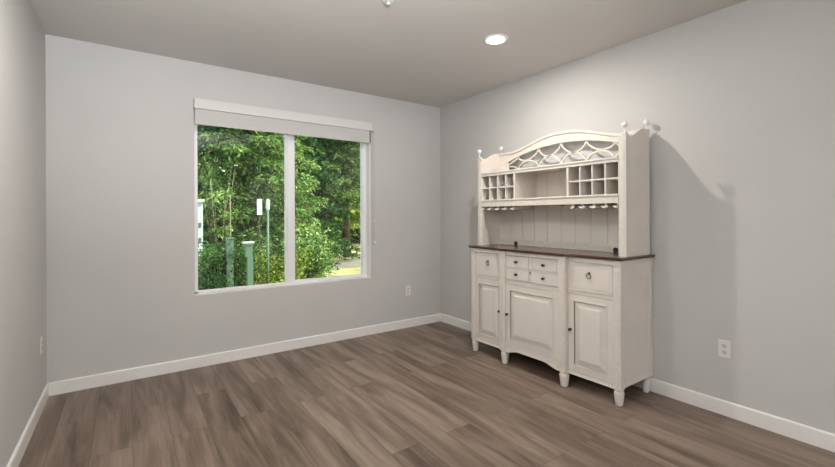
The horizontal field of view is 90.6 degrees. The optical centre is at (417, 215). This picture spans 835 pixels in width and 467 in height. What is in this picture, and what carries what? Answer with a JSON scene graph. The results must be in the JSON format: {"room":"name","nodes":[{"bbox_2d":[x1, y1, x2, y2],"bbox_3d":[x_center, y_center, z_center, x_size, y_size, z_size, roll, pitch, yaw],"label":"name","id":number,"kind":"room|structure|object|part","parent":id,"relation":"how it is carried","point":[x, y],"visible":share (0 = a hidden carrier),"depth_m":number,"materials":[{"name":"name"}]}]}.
{"room":"dining room","nodes":[
{"label":"dining room","id":0,"kind":"room"},
{"bbox_2d":[0,0,46,466],"bbox_3d":[0.170,-0.017,-1.257,0.160,2.740,10.600,0,0,-35],"label":"wall","id":1,"kind":"structure","parent":0,"point":[23,301],"depth_m":2.39,"materials":[{"name":"paint"}]},
{"bbox_2d":[6,383,48,466],"bbox_3d":[0.250,1.302,-1.213,0.014,0.100,10.586,0,0,-35],"label":"baseboard","id":2,"kind":"structure","parent":1,"relation":"attached to","point":[18,453],"depth_m":2.50,"materials":[{"name":"paint"}]},
{"bbox_2d":[40,336,42,354],"bbox_3d":[-2.648,0.913,2.908,0.009,0.118,0.072,0,0,-35],"label":"wall outlet","id":3,"kind":"object","parent":1,"relation":"attached to","point":[41,338],"visible":1,"depth_m":2.90,"materials":[{"name":"white plastic"}]},
{"bbox_2d":[45,34,440,382],"bbox_3d":[-1.304,-0.011,4.282,4.115,2.740,0.160,0,0,-35],"label":"wall","id":4,"kind":"structure","parent":0,"point":[120,214],"depth_m":3.57,"materials":[{"name":"paint"}]},
{"bbox_2d":[48,313,440,395],"bbox_3d":[-1.248,1.309,4.211,3.795,0.100,0.014,0,0,-35],"label":"baseboard","id":5,"kind":"structure","parent":4,"relation":"attached to","point":[108,378],"depth_m":3.80,"materials":[{"name":"paint"}]},
{"bbox_2d":[194,109,370,292],"bbox_3d":[-1.306,-0.143,4.271,1.788,1.713,0.136,0,0,-35],"label":"window","id":6,"kind":"structure","parent":4,"relation":"in","point":[289,140],"depth_m":4.28,"materials":[{"name":"white plastic"}]},
{"bbox_3d":[-1.690,-0.132,4.032,0.824,1.653,0.042,0,0,-35],"label":"sash","id":7,"kind":"part","parent":6,"relation":"part of","materials":[{"name":"white plastic"}]},
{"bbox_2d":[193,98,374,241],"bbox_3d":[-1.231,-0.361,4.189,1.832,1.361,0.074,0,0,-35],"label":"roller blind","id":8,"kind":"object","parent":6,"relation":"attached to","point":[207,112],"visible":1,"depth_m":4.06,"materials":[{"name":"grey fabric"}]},
{"bbox_3d":[-0.504,-0.329,4.729,0.021,1.291,0.003,0,0,-35],"label":"bead chain","id":9,"kind":"part","parent":8,"relation":"part of","materials":[{"name":"grey plastic"}]},
{"bbox_3d":[-0.996,-0.135,4.521,0.874,1.653,0.060,0,0,-35],"label":"sash","id":10,"kind":"part","parent":6,"relation":"part of","materials":[{"name":"white plastic"}]},
{"bbox_2d":[195,276,370,295],"bbox_3d":[-1.282,0.709,4.243,1.794,0.010,0.074,0,0,-35],"label":"trim","id":11,"kind":"structure","parent":4,"relation":"attached to","point":[294,284],"depth_m":4.13,"materials":[{"name":"paint"}]},
{"bbox_2d":[406,285,410,295],"bbox_3d":[-0.114,0.908,5.011,0.072,0.118,0.009,0,0,-35],"label":"wall outlet","id":12,"kind":"object","parent":4,"relation":"attached to","point":[408,288],"visible":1,"depth_m":5.01,"materials":[{"name":"white plastic"}]},
{"bbox_2d":[30,0,746,107],"bbox_3d":[1.782,-1.469,-0.121,4.115,0.150,10.920,0,0,-35],"label":"ceiling","id":13,"kind":"structure","parent":0,"point":[434,53],"depth_m":3.12,"materials":[{"name":"paint"}]},
{"bbox_2d":[382,0,394,5],"bbox_3d":[-0.187,-1.373,2.670,0.086,0.024,0.086,0,0,-35],"label":"sprinkler head","id":14,"kind":"object","parent":13,"relation":"attached to","point":[386,2],"visible":1,"depth_m":2.66},
{"bbox_2d":[483,34,507,44],"bbox_3d":[0.614,-1.379,3.250,0.196,0.018,0.196,0,0,-35],"label":"recessed light","id":15,"kind":"object","parent":13,"relation":"in","point":[493,39],"visible":1,"depth_m":3.22,"materials":[{"name":"white plastic"}]},
{"bbox_2d":[18,321,834,466],"bbox_3d":[1.794,1.406,-0.121,4.115,0.120,10.920,0,0,-35],"label":"floor","id":16,"kind":"structure","parent":0,"point":[421,395],"depth_m":2.72,"materials":[{"name":"brown wood"}]},
{"bbox_2d":[468,119,654,406],"bbox_3d":[1.146,0.296,3.644,0.512,2.106,1.586,0,0,-35],"label":"tall cabinet","id":17,"kind":"object","parent":16,"relation":"on","point":[561,261],"visible":1,"depth_m":3.34,"materials":[{"name":"beige paint"}]},
{"bbox_3d":[0.578,0.778,4.151,0.062,0.912,0.058,0,0,-35],"label":"post","id":18,"kind":"part","parent":17,"relation":"part of","materials":[{"name":"beige paint"}]},
{"bbox_3d":[0.646,-0.147,4.180,0.048,0.894,0.056,0,0,-35],"label":"post","id":19,"kind":"part","parent":17,"relation":"part of","materials":[{"name":"beige paint"}]},
{"bbox_3d":[0.688,0.340,3.975,0.020,0.037,0.363,0,0,-35],"label":"rail","id":20,"kind":"part","parent":17,"relation":"part of","materials":[{"name":"beige paint"}]},
{"bbox_3d":[0.686,0.470,3.972,0.022,0.216,0.354,0,0,-35],"label":"drawer","id":21,"kind":"part","parent":17,"relation":"part of","materials":[{"name":"beige paint"}]},
{"bbox_3d":[0.689,0.595,3.975,0.020,0.028,0.363,0,0,-35],"label":"rail","id":22,"kind":"part","parent":17,"relation":"part of","materials":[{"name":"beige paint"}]},
{"bbox_3d":[0.681,1.233,3.968,0.007,0.012,0.361,0,0,-35],"label":"apron moulding","id":23,"kind":"part","parent":17,"relation":"part of","materials":[{"name":"beige paint"}]},
{"bbox_3d":[0.692,1.224,3.975,0.020,0.028,0.363,0,0,-35],"label":"rail","id":24,"kind":"part","parent":17,"relation":"part of","materials":[{"name":"beige paint"}]},
{"bbox_3d":[0.688,0.910,3.972,0.022,0.596,0.354,0,0,-35],"label":"door","id":25,"kind":"part","parent":17,"relation":"part of","materials":[{"name":"beige paint"}]},
{"bbox_3d":[0.763,-0.175,4.286,0.272,0.949,0.018,0,0,-35],"label":"panel","id":26,"kind":"part","parent":17,"relation":"part of","materials":[{"name":"beige paint"}]},
{"bbox_3d":[0.800,0.777,3.791,0.074,0.912,0.066,0,0,-35],"label":"post","id":27,"kind":"part","parent":17,"relation":"part of","materials":[{"name":"beige paint"}]},
{"bbox_3d":[0.882,0.519,3.643,0.022,0.101,0.266,0,0,-35],"label":"drawer","id":28,"kind":"part","parent":17,"relation":"part of","materials":[{"name":"beige paint"}]},
{"bbox_3d":[0.882,0.409,3.643,0.022,0.100,0.266,0,0,-35],"label":"drawer","id":29,"kind":"part","parent":17,"relation":"part of","materials":[{"name":"beige paint"}]},
{"bbox_3d":[0.968,0.337,3.526,0.020,0.033,0.562,0,0,-35],"label":"rail","id":30,"kind":"part","parent":17,"relation":"part of","materials":[{"name":"beige paint"}]},
{"bbox_3d":[0.961,1.214,3.519,0.007,0.044,0.562,0,0,-35],"label":"apron moulding","id":31,"kind":"part","parent":17,"relation":"part of","materials":[{"name":"beige paint"}]},
{"bbox_3d":[0.972,1.197,3.526,0.020,0.080,0.562,0,0,-35],"label":"rail","id":32,"kind":"part","parent":17,"relation":"part of","materials":[{"name":"beige paint"}]},
{"bbox_3d":[0.969,0.594,3.526,0.020,0.040,0.562,0,0,-35],"label":"rail","id":33,"kind":"part","parent":17,"relation":"part of","materials":[{"name":"beige paint"}]},
{"bbox_3d":[0.967,0.887,3.524,0.022,0.539,0.556,0,0,-35],"label":"door","id":34,"kind":"part","parent":17,"relation":"part of","materials":[{"name":"beige paint"}]},
{"bbox_3d":[1.048,0.518,3.406,0.022,0.101,0.268,0,0,-35],"label":"drawer","id":35,"kind":"part","parent":17,"relation":"part of","materials":[{"name":"beige paint"}]},
{"bbox_3d":[1.048,0.408,3.406,0.022,0.100,0.268,0,0,-35],"label":"drawer","id":36,"kind":"part","parent":17,"relation":"part of","materials":[{"name":"beige paint"}]},
{"bbox_2d":[481,194,618,206],"bbox_3d":[1.171,-0.124,3.652,0.314,0.069,1.487,0,0,-35],"label":"shelf","id":37,"kind":"object","parent":17,"relation":"attached to","point":[568,200],"depth_m":3.46,"materials":[{"name":"beige paint"}]},
{"bbox_3d":[1.299,0.267,3.741,0.014,0.060,1.487,0,0,-35],"label":"rail","id":38,"kind":"part","parent":17,"relation":"part of","materials":[{"name":"beige paint"}]},
{"bbox_3d":[1.306,-0.065,3.747,0.014,0.724,1.487,0,0,-35],"label":"panel","id":39,"kind":"part","parent":17,"relation":"part of","materials":[{"name":"paint"}]},
{"bbox_2d":[468,244,654,260],"bbox_3d":[1.148,0.309,3.646,0.508,0.022,1.586,0,0,-35],"label":"countertop","id":40,"kind":"structure","parent":17,"relation":"on","point":[601,255],"depth_m":3.42,"materials":[{"name":"brown wood"}]},
{"bbox_3d":[1.161,0.775,3.277,0.074,0.912,0.066,0,0,-35],"label":"post","id":41,"kind":"part","parent":17,"relation":"part of","materials":[{"name":"beige paint"}]},
{"bbox_3d":[1.302,1.222,3.106,0.020,0.028,0.375,0,0,-35],"label":"rail","id":42,"kind":"part","parent":17,"relation":"part of","materials":[{"name":"beige paint"}]},
{"bbox_3d":[1.300,0.592,3.106,0.020,0.028,0.375,0,0,-35],"label":"rail","id":43,"kind":"part","parent":17,"relation":"part of","materials":[{"name":"beige paint"}]},
{"bbox_3d":[1.299,0.337,3.106,0.020,0.037,0.375,0,0,-35],"label":"rail","id":44,"kind":"part","parent":17,"relation":"part of","materials":[{"name":"beige paint"}]},
{"bbox_3d":[1.295,0.467,3.104,0.022,0.216,0.366,0,0,-35],"label":"drawer","id":45,"kind":"part","parent":17,"relation":"part of","materials":[{"name":"beige paint"}]},
{"bbox_3d":[1.297,0.907,3.104,0.022,0.596,0.366,0,0,-35],"label":"door","id":46,"kind":"part","parent":17,"relation":"part of","materials":[{"name":"beige paint"}]},
{"bbox_3d":[1.292,1.230,3.098,0.007,0.012,0.373,0,0,-35],"label":"apron moulding","id":47,"kind":"part","parent":17,"relation":"part of","materials":[{"name":"beige paint"}]},
{"bbox_3d":[1.431,0.774,2.936,0.062,0.912,0.058,0,0,-35],"label":"post","id":48,"kind":"part","parent":17,"relation":"part of","materials":[{"name":"beige paint"}]},
{"bbox_3d":[1.489,-0.151,2.980,0.048,0.894,0.056,0,0,-35],"label":"post","id":49,"kind":"part","parent":17,"relation":"part of","materials":[{"name":"beige paint"}]},
{"bbox_3d":[1.628,-0.179,3.054,0.272,0.949,0.018,0,0,-35],"label":"panel","id":50,"kind":"part","parent":17,"relation":"part of","materials":[{"name":"beige paint"}]},
{"bbox_3d":[1.743,-0.181,3.145,0.034,0.952,0.034,0,0,-35],"label":"post","id":51,"kind":"part","parent":17,"relation":"part of","materials":[{"name":"beige paint"}]},
{"bbox_3d":[1.764,0.773,3.168,0.052,0.912,0.055,0,0,-35],"label":"post","id":52,"kind":"part","parent":17,"relation":"part of","materials":[{"name":"beige paint"}]},
{"bbox_2d":[440,0,834,433],"bbox_3d":[3.406,-0.031,1.016,0.160,2.740,10.600,0,0,-35],"label":"wall","id":53,"kind":"structure","parent":0,"point":[737,101],"depth_m":2.80,"materials":[{"name":"paint"}]},
{"bbox_2d":[441,313,834,451],"bbox_3d":[3.345,1.289,0.960,0.014,0.100,10.586,0,0,-35],"label":"baseboard","id":54,"kind":"structure","parent":53,"relation":"attached to","point":[804,433],"depth_m":2.70,"materials":[{"name":"paint"}]},
{"bbox_2d":[718,339,730,358],"bbox_3d":[2.067,0.898,2.781,0.009,0.118,0.072,0,0,-35],"label":"wall outlet","id":55,"kind":"object","parent":53,"relation":"attached to","point":[724,347],"visible":1,"depth_m":2.78,"materials":[{"name":"white plastic"}]},
{"label":"outside","id":56,"kind":"structure","parent":0,"visible":0},
{"bbox_2d":[245,233,360,285],"bbox_3d":[-8.056,1.888,27.652,40.000,0.200,45.820,0,0,-35],"label":"ground","id":57,"kind":"structure","parent":56,"point":[356,270],"depth_m":13.54,"materials":[{"name":"soil"}]},
{"bbox_2d":[198,199,203,267],"bbox_3d":[-5.198,0.741,7.801,1.870,2.070,1.800,0,0,-35],"label":"garden shed","id":58,"kind":"object","parent":57,"relation":"on","point":[200,201],"visible":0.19,"depth_m":7.61,"materials":[{"name":"white"}]},
{"bbox_2d":[198,249,236,289],"bbox_3d":[-3.246,1.149,6.344,0.852,1.284,0.750,0,0,-35],"label":"leafy shrub","id":59,"kind":"object","parent":57,"relation":"on","point":[211,282],"visible":0.34,"depth_m":6.26,"materials":[{"name":"green plant"}]},
{"bbox_2d":[197,125,246,249],"bbox_3d":[-5.681,-1.837,9.871,3.955,7.273,3.710,0,0,-38],"label":"tree","id":60,"kind":"object","parent":57,"relation":"on","point":[200,142],"visible":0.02,"depth_m":9.54,"materials":[{"name":"green plant"}]},
{"bbox_2d":[197,125,252,274],"bbox_3d":[-4.183,-0.050,8.559,1.164,3.688,1.254,0,0,25],"label":"tree","id":61,"kind":"object","parent":57,"relation":"on","point":[214,160],"visible":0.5,"depth_m":8.48,"materials":[{"name":"green leaves"},{"name":"pale bark"}]},
{"bbox_2d":[225,195,233,286],"bbox_3d":[-3.022,0.717,6.642,0.116,2.100,0.116,0,0,-35],"label":"post","id":62,"kind":"object","parent":57,"relation":"on","point":[229,240],"visible":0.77,"depth_m":6.60,"materials":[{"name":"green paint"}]},
{"bbox_3d":[-3.020,1.056,6.642,0.116,1.420,0.116,0,0,-35],"label":"post","id":63,"kind":"part","parent":62,"relation":"part of","materials":[{"name":"green paint"}]},
{"bbox_3d":[-3.013,0.006,6.650,0.013,0.680,0.013,0,0,-13],"label":"rod","id":64,"kind":"part","parent":62,"relation":"part of","materials":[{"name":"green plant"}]},
{"bbox_2d":[198,231,263,286],"bbox_3d":[-3.238,1.012,6.899,1.259,1.558,1.191,0,0,-35],"label":"leafy shrub","id":65,"kind":"object","parent":57,"relation":"on","point":[238,257],"visible":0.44,"depth_m":6.74,"materials":[{"name":"green plant"}]},
{"bbox_2d":[242,241,254,285],"bbox_3d":[-2.634,1.085,6.430,0.160,1.360,0.130,0,0,-35],"label":"post","id":66,"kind":"object","parent":57,"relation":"on","point":[248,245],"visible":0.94,"depth_m":6.40,"materials":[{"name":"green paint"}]},
{"bbox_2d":[257,199,261,283],"bbox_3d":[-2.681,0.742,7.014,0.081,2.047,0.038,0,0,-35],"label":"sign board","id":67,"kind":"object","parent":57,"relation":"on","point":[259,201],"visible":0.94,"depth_m":7.01,"materials":[{"name":"grey"}]},
{"bbox_2d":[197,124,336,279],"bbox_3d":[-3.863,-1.636,9.657,3.986,7.396,4.150,0,0,35],"label":"tree","id":68,"kind":"object","parent":57,"relation":"on","point":[264,183],"visible":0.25,"depth_m":9.01,"materials":[{"name":"green plant"}]},
{"bbox_2d":[266,199,269,283],"bbox_3d":[-2.563,0.740,7.085,0.064,2.050,0.064,0,0,-35],"label":"lamp post","id":69,"kind":"object","parent":57,"relation":"on","point":[267,200],"visible":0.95,"depth_m":7.07,"materials":[{"name":"metal"}]},
{"bbox_2d":[199,138,340,269],"bbox_3d":[-5.618,-2.902,12.796,6.358,10.869,6.509,0,0,-9],"label":"conifer tree","id":70,"kind":"object","parent":57,"relation":"on","point":[309,157],"visible":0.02,"depth_m":13.58,"materials":[{"name":"green plant"}]},
{"bbox_2d":[234,244,316,285],"bbox_3d":[-2.703,1.130,7.518,1.646,1.324,1.393,0,0,15],"label":"leafy shrub","id":71,"kind":"object","parent":57,"relation":"on","point":[276,274],"visible":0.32,"depth_m":7.43,"materials":[{"name":"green plant"}]},
{"bbox_2d":[218,135,340,260],"bbox_3d":[-3.994,-2.266,11.521,3.686,8.116,3.659,0,0,-12],"label":"tree","id":72,"kind":"object","parent":57,"relation":"on","point":[305,147],"visible":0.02,"depth_m":11.58,"materials":[{"name":"green plant"}]},
{"bbox_2d":[275,227,335,279],"bbox_3d":[-2.234,0.988,8.222,1.215,1.599,1.119,0,0,-11],"label":"leafy shrub","id":73,"kind":"object","parent":57,"relation":"on","point":[321,263],"visible":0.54,"depth_m":8.08,"materials":[{"name":"green leaves"},{"name":"bark"}]},
{"bbox_2d":[295,223,325,274],"bbox_3d":[-2.515,0.975,9.625,1.087,1.627,1.156,0,0,0],"label":"leafy shrub","id":74,"kind":"object","parent":57,"relation":"on","point":[312,235],"visible":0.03,"depth_m":9.45,"materials":[{"name":"green plant"}]},
{"bbox_2d":[295,136,360,259],"bbox_3d":[-4.962,-3.700,15.986,5.494,11.352,5.411,0,0,18],"label":"conifer tree","id":75,"kind":"object","parent":57,"relation":"on","point":[322,158],"visible":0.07,"depth_m":15.43,"materials":[{"name":"green plant"}]},
{"bbox_2d":[303,137,359,256],"bbox_3d":[-3.044,-3.027,17.663,4.693,9.630,4.691,0,0,20],"label":"tree","id":76,"kind":"object","parent":57,"relation":"on","point":[348,165],"visible":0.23,"depth_m":16.81,"materials":[{"name":"green plant"}]},
{"bbox_2d":[319,226,344,260],"bbox_3d":[-3.410,1.063,14.372,1.540,1.509,1.708,0,0,-35],"label":"leafy shrub","id":77,"kind":"object","parent":57,"relation":"on","point":[333,234],"visible":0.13,"depth_m":14.22,"materials":[{"name":"green plant"}]},
{"bbox_2d":[320,139,359,240],"bbox_3d":[-4.310,-4.787,25.438,6.234,13.160,6.586,0,0,-29],"label":"sunlit tree","id":78,"kind":"object","parent":57,"relation":"on","point":[355,214],"visible":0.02,"depth_m":23.94,"materials":[{"name":"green plant"}]},
{"bbox_2d":[328,258,360,269],"bbox_3d":[-0.759,1.752,16.917,12.952,0.010,3.262,0,0,-43],"label":"driveway","id":79,"kind":"structure","parent":57,"relation":"on","point":[350,263],"depth_m":15.16,"materials":[{"name":"grey concrete"}]},
{"bbox_2d":[336,203,360,241],"bbox_3d":[-3.460,-5.643,28.933,8.616,15.528,8.294,0,0,2],"label":"conifer tree","id":80,"kind":"object","parent":57,"relation":"on","point":[354,231],"visible":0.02,"depth_m":26.38,"materials":[{"name":"green plant"}]},
{"bbox_2d":[338,227,360,241],"bbox_3d":[-8.543,-6.627,28.183,10.200,17.852,9.554,0,0,-35],"label":"conifer tree","id":81,"kind":"object","parent":57,"relation":"on","point":[351,236],"visible":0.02,"depth_m":28.47,"materials":[{"name":"green plant"}]}
]}

